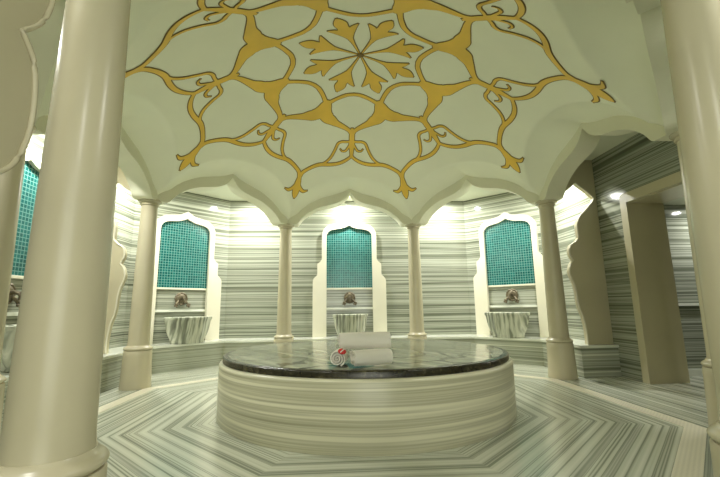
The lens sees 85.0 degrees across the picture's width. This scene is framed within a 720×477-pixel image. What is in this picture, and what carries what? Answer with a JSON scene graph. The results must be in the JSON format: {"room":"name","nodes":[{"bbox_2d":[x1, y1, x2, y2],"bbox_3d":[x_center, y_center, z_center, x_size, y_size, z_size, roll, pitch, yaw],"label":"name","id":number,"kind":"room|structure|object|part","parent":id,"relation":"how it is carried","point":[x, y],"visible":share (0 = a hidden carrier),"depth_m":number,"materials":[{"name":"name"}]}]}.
{"room":"spa","nodes":[
{"label":"spa","id":0,"kind":"room"},
{"bbox_2d":[6,134,135,348],"bbox_3d":[-3.887,0.104,4.305,0.150,3.430,4.920,0,-10,-3],"label":"wall","id":1,"kind":"structure","parent":0,"point":[124,203],"depth_m":6.46,"materials":[{"name":"stone"}]},
{"bbox_2d":[8,283,20,307],"bbox_3d":[-3.715,0.609,4.226,0.177,0.284,0.308,0,-10,-3],"label":"tap","id":2,"kind":"object","parent":1,"relation":"attached to","point":[13,292],"visible":0.41,"depth_m":4.26,"materials":[{"name":"brown metal"}]},
{"bbox_3d":[-3.785,0.591,4.226,0.036,0.246,0.246,0,-10,-3],"label":"rosette plate","id":3,"kind":"part","parent":2,"relation":"part of","materials":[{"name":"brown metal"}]},
{"bbox_3d":[-3.703,0.609,4.227,0.153,0.113,0.052,0,-10,-3],"label":"spout","id":4,"kind":"part","parent":2,"relation":"part of","materials":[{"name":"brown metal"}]},
{"bbox_3d":[-3.746,0.695,4.303,0.066,0.142,0.128,-6,-11,28],"label":"tap handle","id":5,"kind":"part","parent":2,"relation":"part of","materials":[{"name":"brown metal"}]},
{"bbox_2d":[7,148,40,315],"bbox_3d":[-3.773,0.162,4.301,0.073,2.430,1.510,0,-10,-3],"label":"wall niche","id":6,"kind":"object","parent":1,"relation":"attached to","point":[32,160],"visible":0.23,"depth_m":4.47,"materials":[{"name":"teal tile"}]},
{"bbox_3d":[-3.792,0.411,4.257,0.028,0.035,0.948,0,-10,-3],"label":"mosaic sill","id":7,"kind":"part","parent":6,"relation":"part of","materials":[{"name":"beige stone"}]},
{"bbox_3d":[-3.805,-0.254,4.372,0.020,1.315,0.953,0,-10,-3],"label":"mosaic panel","id":8,"kind":"part","parent":6,"relation":"part of","materials":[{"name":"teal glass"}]},
{"bbox_3d":[-3.773,0.162,4.301,0.073,2.430,1.510,0,-10,-3],"label":"niche frame","id":9,"kind":"part","parent":6,"relation":"part of","materials":[{"name":"beige stone"}]},
{"bbox_2d":[123,192,229,345],"bbox_3d":[-3.392,0.644,7.449,0.150,3.430,1.824,-9,-13,41],"label":"wall","id":10,"kind":"structure","parent":0,"point":[216,211],"depth_m":7.54,"materials":[{"name":"stone"}]},
{"bbox_2d":[174,292,190,307],"bbox_3d":[-3.262,1.130,7.252,0.177,0.284,0.308,-9,-13,41],"label":"tap","id":11,"kind":"object","parent":10,"relation":"attached to","point":[181,298],"visible":1,"depth_m":7.27,"materials":[{"name":"brown metal"}]},
{"bbox_3d":[-3.315,1.120,7.302,0.036,0.246,0.246,-9,-13,41],"label":"rosette plate","id":12,"kind":"part","parent":11,"relation":"part of","materials":[{"name":"brown metal"}]},
{"bbox_2d":[150,212,220,343],"bbox_3d":[-3.307,0.689,7.364,0.074,2.430,1.510,-9,-13,41],"label":"wall niche","id":13,"kind":"object","parent":10,"relation":"attached to","point":[185,242],"visible":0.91,"depth_m":7.50,"materials":[{"name":"beige stone"}]},
{"bbox_3d":[-3.321,0.940,7.335,0.028,0.035,0.948,-9,-13,41],"label":"mosaic sill","id":14,"kind":"part","parent":13,"relation":"part of","materials":[{"name":"beige stone"}]},
{"bbox_3d":[-3.332,0.276,7.454,0.020,1.315,0.953,-9,-13,41],"label":"mosaic panel","id":15,"kind":"part","parent":13,"relation":"part of","materials":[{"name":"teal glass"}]},
{"bbox_2d":[224,201,470,338],"bbox_3d":[-0.226,0.747,8.284,5.020,3.430,0.150,0,-10,-3],"label":"wall","id":16,"kind":"structure","parent":0,"point":[254,242],"depth_m":8.21,"materials":[{"name":"stone"}]},
{"bbox_2d":[342,292,356,305],"bbox_3d":[-0.210,1.225,8.033,0.308,0.284,0.177,0,-10,-3],"label":"tap","id":17,"kind":"object","parent":16,"relation":"attached to","point":[349,297],"visible":1,"depth_m":8.09,"materials":[{"name":"brown metal"}]},
{"bbox_3d":[-0.214,1.218,8.105,0.246,0.246,0.036,0,-10,-3],"label":"rosette plate","id":18,"kind":"part","parent":17,"relation":"part of","materials":[{"name":"brown metal"}]},
{"bbox_2d":[312,219,386,336],"bbox_3d":[-0.219,0.786,8.162,1.510,2.430,0.073,0,-10,-3],"label":"wall niche","id":19,"kind":"object","parent":16,"relation":"attached to","point":[349,261],"visible":0.99,"depth_m":8.19,"materials":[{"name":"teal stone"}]},
{"bbox_3d":[-0.216,1.039,8.141,0.948,0.035,0.028,0,-10,-3],"label":"mosaic sill","id":20,"kind":"part","parent":19,"relation":"part of","materials":[{"name":"beige stone"}]},
{"bbox_3d":[-0.226,0.375,8.260,0.953,1.315,0.020,0,-10,-3],"label":"mosaic panel","id":21,"kind":"part","parent":19,"relation":"part of","materials":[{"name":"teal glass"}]},
{"bbox_2d":[38,0,663,219],"bbox_3d":[-0.040,-1.569,4.810,5.690,1.502,5.690,0,-10,-3],"label":"ceiling","id":22,"kind":"structure","parent":0,"point":[594,41],"depth_m":4.90,"materials":[{"name":"paint"}]},
{"bbox_2d":[125,0,615,198],"bbox_3d":[-0.042,-1.732,4.838,5.001,1.179,5.001,0,-10,-3],"label":"ornament","id":23,"kind":"object","parent":22,"relation":"attached to","point":[255,41],"visible":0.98,"depth_m":4.87,"materials":[{"name":"gold metal"}]},
{"bbox_2d":[97,363,713,476],"bbox_3d":[1.784,1.575,2.836,11.800,0.120,11.200,0,-10,-3],"label":"floor","id":24,"kind":"structure","parent":0,"point":[558,430],"depth_m":3.05,"materials":[{"name":"stone"}]},
{"bbox_2d":[0,125,36,433],"bbox_3d":[-2.898,0.306,3.079,0.384,2.585,0.384,4,-11,-25],"label":"marble column","id":25,"kind":"structure","parent":24,"relation":"on","point":[11,181],"depth_m":3.11,"materials":[{"name":"beige stone"}]},
{"bbox_2d":[0,0,55,174],"bbox_3d":[-1.118,-0.218,1.007,0.094,2.859,0.598,0,-10,-3],"label":"wall","id":26,"kind":"structure","parent":24,"relation":"on","point":[19,77],"depth_m":1.26,"materials":[{"name":"beige paint"}]},
{"bbox_2d":[27,0,65,123],"bbox_3d":[-2.015,-1.590,2.573,2.568,0.975,0.270,-9,-13,41],"label":"trim","id":27,"kind":"structure","parent":26,"relation":"attached to","point":[45,40],"depth_m":2.87,"materials":[{"name":"paint"}]},
{"bbox_2d":[0,0,130,476],"bbox_3d":[-1.075,0.002,1.473,0.384,2.585,0.384,-4,-10,19],"label":"marble column","id":28,"kind":"structure","parent":24,"relation":"on","point":[49,428],"depth_m":1.38,"materials":[{"name":"beige stone"}]},
{"bbox_2d":[118,199,161,390],"bbox_3d":[-3.031,0.727,5.489,0.384,2.585,0.384,-4,-10,19],"label":"marble column","id":29,"kind":"structure","parent":24,"relation":"on","point":[136,367],"depth_m":5.36,"materials":[{"name":"beige stone"}]},
{"bbox_2d":[274,223,293,342],"bbox_3d":[-1.395,1.018,7.289,0.384,2.585,0.384,0,-10,-3],"label":"marble column","id":30,"kind":"structure","parent":24,"relation":"on","point":[283,334],"depth_m":7.21,"materials":[{"name":"beige stone"}]},
{"bbox_2d":[288,189,411,226],"bbox_3d":[-0.197,-0.728,7.669,2.568,0.975,0.270,0,-10,-3],"label":"trim","id":31,"kind":"structure","parent":30,"relation":"on","point":[335,200],"depth_m":7.54,"materials":[{"name":"paint"}]},
{"bbox_2d":[0,334,621,427],"bbox_3d":[-0.064,1.771,5.460,7.600,0.440,5.070,0,-10,-3],"label":"bench","id":32,"kind":"object","parent":24,"relation":"on","point":[598,360],"visible":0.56,"depth_m":6.70,"materials":[{"name":"white stone"}]},
{"bbox_2d":[0,324,16,372],"bbox_3d":[-3.449,1.135,4.149,0.634,0.452,0.846,0,-10,-3],"label":"basin","id":33,"kind":"object","parent":32,"relation":"on","point":[9,335],"visible":0.13,"depth_m":3.81,"materials":[{"name":"grey stone"}]},
{"bbox_2d":[103,166,129,353],"bbox_3d":[-3.527,0.183,5.636,0.713,2.838,0.085,0,-10,-3],"label":"wall","id":34,"kind":"structure","parent":32,"relation":"on","point":[118,274],"depth_m":5.55,"materials":[{"name":"beige stone"}]},
{"bbox_2d":[33,115,157,199],"bbox_3d":[-2.996,-1.227,4.587,0.270,0.975,2.568,0,-10,-3],"label":"trim","id":35,"kind":"structure","parent":34,"relation":"attached to","point":[132,164],"depth_m":5.21,"materials":[{"name":"paint"}]},
{"bbox_3d":[-3.581,0.358,5.571,0.534,2.473,0.024,0,-10,-3],"label":"edge moulding","id":36,"kind":"part","parent":34,"relation":"part of","materials":[{"name":"beige stone"}]},
{"bbox_2d":[158,174,287,225],"bbox_3d":[-2.243,-0.870,6.697,0.270,0.975,2.568,-9,-13,41],"label":"trim","id":37,"kind":"structure","parent":34,"relation":"attached to","point":[241,189],"depth_m":6.72,"materials":[{"name":"paint"}]},
{"bbox_2d":[164,316,211,343],"bbox_3d":[-3.062,1.625,6.990,0.634,0.452,0.846,-9,-13,41],"label":"basin","id":38,"kind":"object","parent":32,"relation":"on","point":[179,330],"visible":1,"depth_m":6.73,"materials":[{"name":"grey stone"}]},
{"bbox_2d":[333,314,367,334],"bbox_3d":[-0.185,1.695,7.617,0.693,0.452,0.667,0,-10,-3],"label":"basin","id":39,"kind":"object","parent":32,"relation":"on","point":[344,323],"visible":0.74,"depth_m":7.38,"materials":[{"name":"grey stone"}]},
{"bbox_2d":[484,312,529,337],"bbox_3d":[2.744,1.604,7.314,0.846,0.452,0.634,-9,-13,41],"label":"basin","id":40,"kind":"object","parent":32,"relation":"on","point":[501,324],"visible":1,"depth_m":7.06,"materials":[{"name":"grey stone"}]},
{"bbox_2d":[565,160,613,344],"bbox_3d":[3.346,0.158,6.019,0.713,2.838,0.085,0,-10,-3],"label":"wall","id":41,"kind":"structure","parent":32,"relation":"on","point":[585,269],"depth_m":5.94,"materials":[{"name":"beige stone"}]},
{"bbox_2d":[412,175,539,225],"bbox_3d":[1.944,-0.885,6.931,2.568,0.975,0.270,-9,-13,41],"label":"trim","id":42,"kind":"structure","parent":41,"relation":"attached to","point":[458,189],"depth_m":6.94,"materials":[{"name":"paint"}]},
{"bbox_3d":[3.408,0.333,5.961,0.534,2.473,0.024,0,-10,-3],"label":"edge moulding","id":43,"kind":"part","parent":41,"relation":"part of","materials":[{"name":"beige stone"}]},
{"bbox_2d":[539,115,670,200],"bbox_3d":[2.925,-1.248,4.917,0.270,0.975,2.568,0,-10,-3],"label":"trim","id":44,"kind":"structure","parent":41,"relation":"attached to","point":[584,141],"depth_m":5.03,"materials":[{"name":"paint"}]},
{"bbox_2d":[216,339,516,455],"bbox_3d":[0.061,1.497,4.280,3.030,0.572,3.030,0,-10,-3],"label":"platform","id":45,"kind":"object","parent":24,"relation":"on","point":[434,395],"visible":0.97,"depth_m":2.94,"materials":[{"name":"pale cream striped marble"},{"name":"dark marble"}]},
{"bbox_2d":[330,348,348,365],"bbox_3d":[-0.159,0.934,3.131,0.126,0.135,0.288,-2,-10,5],"label":"rolled towel","id":46,"kind":"object","parent":45,"relation":"on","point":[340,355],"visible":1,"depth_m":3.02,"materials":[{"name":"white fabric"}]},
{"bbox_2d":[338,332,390,348],"bbox_3d":[0.038,0.831,3.216,0.429,0.128,0.129,0,-10,-5],"label":"rolled towel","id":47,"kind":"object","parent":46,"relation":"on","point":[349,340],"visible":1,"depth_m":3.17,"materials":[{"name":"white fabric"}]},
{"bbox_2d":[350,348,392,365],"bbox_3d":[0.091,0.932,3.093,0.340,0.119,0.120,3,-11,-23],"label":"rolled towel","id":48,"kind":"object","parent":45,"relation":"on","point":[367,357],"visible":1,"depth_m":3.05,"materials":[{"name":"white fabric"}]},
{"bbox_2d":[98,374,706,476],"bbox_3d":[0.005,1.777,4.228,5.600,0.004,5.600,0,-10,-3],"label":"trim","id":49,"kind":"structure","parent":24,"relation":"on","point":[690,457],"depth_m":3.20,"materials":[{"name":"beige stone"}]},
{"bbox_2d":[405,223,426,338],"bbox_3d":[1.050,1.010,7.425,0.384,2.585,0.384,-4,-10,19],"label":"marble column","id":50,"kind":"structure","parent":24,"relation":"on","point":[416,316],"depth_m":7.35,"materials":[{"name":"beige stone"}]},
{"bbox_2d":[535,199,577,379],"bbox_3d":[2.873,0.706,5.818,0.384,2.585,0.384,4,-11,-25],"label":"marble column","id":51,"kind":"structure","parent":24,"relation":"on","point":[561,361],"depth_m":5.68,"materials":[{"name":"beige stone"}]},
{"bbox_2d":[660,0,719,476],"bbox_3d":[1.536,-0.007,1.619,0.384,2.585,0.384,4,-11,-25],"label":"marble column","id":52,"kind":"structure","parent":24,"relation":"on","point":[691,27],"depth_m":1.65,"materials":[{"name":"beige stone"}]},
{"bbox_2d":[625,0,677,134],"bbox_3d":[2.172,-1.605,2.807,0.270,0.975,2.568,-9,-13,41],"label":"trim","id":53,"kind":"structure","parent":52,"relation":"on","point":[650,12],"depth_m":3.11,"materials":[{"name":"paint"}]},
{"bbox_2d":[669,131,717,425],"bbox_3d":[3.066,0.285,3.412,0.384,2.585,0.384,-4,-10,19],"label":"marble column","id":54,"kind":"structure","parent":24,"relation":"on","point":[709,386],"depth_m":3.36,"materials":[{"name":"beige stone"}]},
{"bbox_2d":[188,131,638,200],"bbox_3d":[-0.039,-1.511,4.800,7.600,0.120,7.500,0,-10,-3],"label":"ceiling","id":55,"kind":"structure","parent":0,"point":[605,143],"depth_m":7.66,"materials":[{"name":"white paint"}]},
{"bbox_2d":[463,192,541,336],"bbox_3d":[3.014,0.621,7.806,1.824,3.430,0.150,-9,-13,41],"label":"wall","id":56,"kind":"structure","parent":0,"point":[477,211],"depth_m":7.98,"materials":[{"name":"stone"}]},
{"bbox_2d":[503,289,518,302],"bbox_3d":[2.910,1.107,7.597,0.308,0.284,0.177,-9,-13,41],"label":"tap","id":57,"kind":"object","parent":56,"relation":"attached to","point":[511,294],"visible":1,"depth_m":7.62,"materials":[{"name":"brown metal"}]},
{"bbox_3d":[2.957,1.097,7.652,0.246,0.246,0.036,-9,-13,41],"label":"rosette plate","id":58,"kind":"part","parent":57,"relation":"part of","materials":[{"name":"brown metal"}]},
{"bbox_2d":[473,212,548,337],"bbox_3d":[2.939,0.666,7.713,1.510,2.430,0.074,-9,-13,41],"label":"wall niche","id":59,"kind":"object","parent":56,"relation":"attached to","point":[510,255],"visible":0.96,"depth_m":7.79,"materials":[{"name":"beige stone"}]},
{"bbox_3d":[2.951,0.253,7.805,0.953,1.315,0.020,-9,-13,41],"label":"mosaic panel","id":60,"kind":"part","parent":59,"relation":"part of","materials":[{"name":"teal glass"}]},
{"bbox_3d":[2.957,0.918,7.686,0.948,0.035,0.028,-9,-13,41],"label":"mosaic sill","id":61,"kind":"part","parent":59,"relation":"part of","materials":[{"name":"beige stone"}]},
{"bbox_2d":[554,133,679,381],"bbox_3d":[3.851,0.076,4.737,0.150,3.430,4.920,0,-10,-3],"label":"wall","id":62,"kind":"structure","parent":0,"point":[638,161],"depth_m":5.70,"materials":[{"name":"stone"}]},
{"bbox_2d":[619,171,689,383],"bbox_3d":[4.017,0.511,4.670,0.550,2.544,1.480,0,-10,-3],"label":"door frame","id":63,"kind":"structure","parent":62,"relation":"in","point":[663,360],"depth_m":5.26,"materials":[{"name":"beige stone"}]},
{"bbox_2d":[663,197,684,204],"bbox_3d":[5.576,-0.883,4.288,3.249,0.120,3.600,0,-10,-3],"label":"ceiling","id":64,"kind":"structure","parent":0,"point":[680,201],"depth_m":5.86,"materials":[{"name":"white paint"}]},
{"bbox_2d":[664,205,705,368],"bbox_3d":[5.492,0.666,5.894,3.249,2.620,0.100,0,-10,-3],"label":"wall","id":65,"kind":"structure","parent":0,"point":[675,215],"depth_m":5.81,"materials":[{"name":"stone"}]},
{"bbox_2d":[678,303,698,305],"bbox_3d":[5.519,0.959,5.768,3.190,0.040,0.049,0,-10,-3],"label":"trim","id":66,"kind":"structure","parent":65,"relation":"attached to","point":[679,304],"depth_m":5.70,"materials":[{"name":"stone"}]},
{"bbox_2d":[688,369,702,376],"bbox_3d":[5.531,1.896,5.615,3.190,0.100,0.029,0,-10,-3],"label":"baseboard","id":67,"kind":"structure","parent":65,"relation":"attached to","point":[692,372],"depth_m":5.56,"materials":[{"name":"stone"}]}
]}

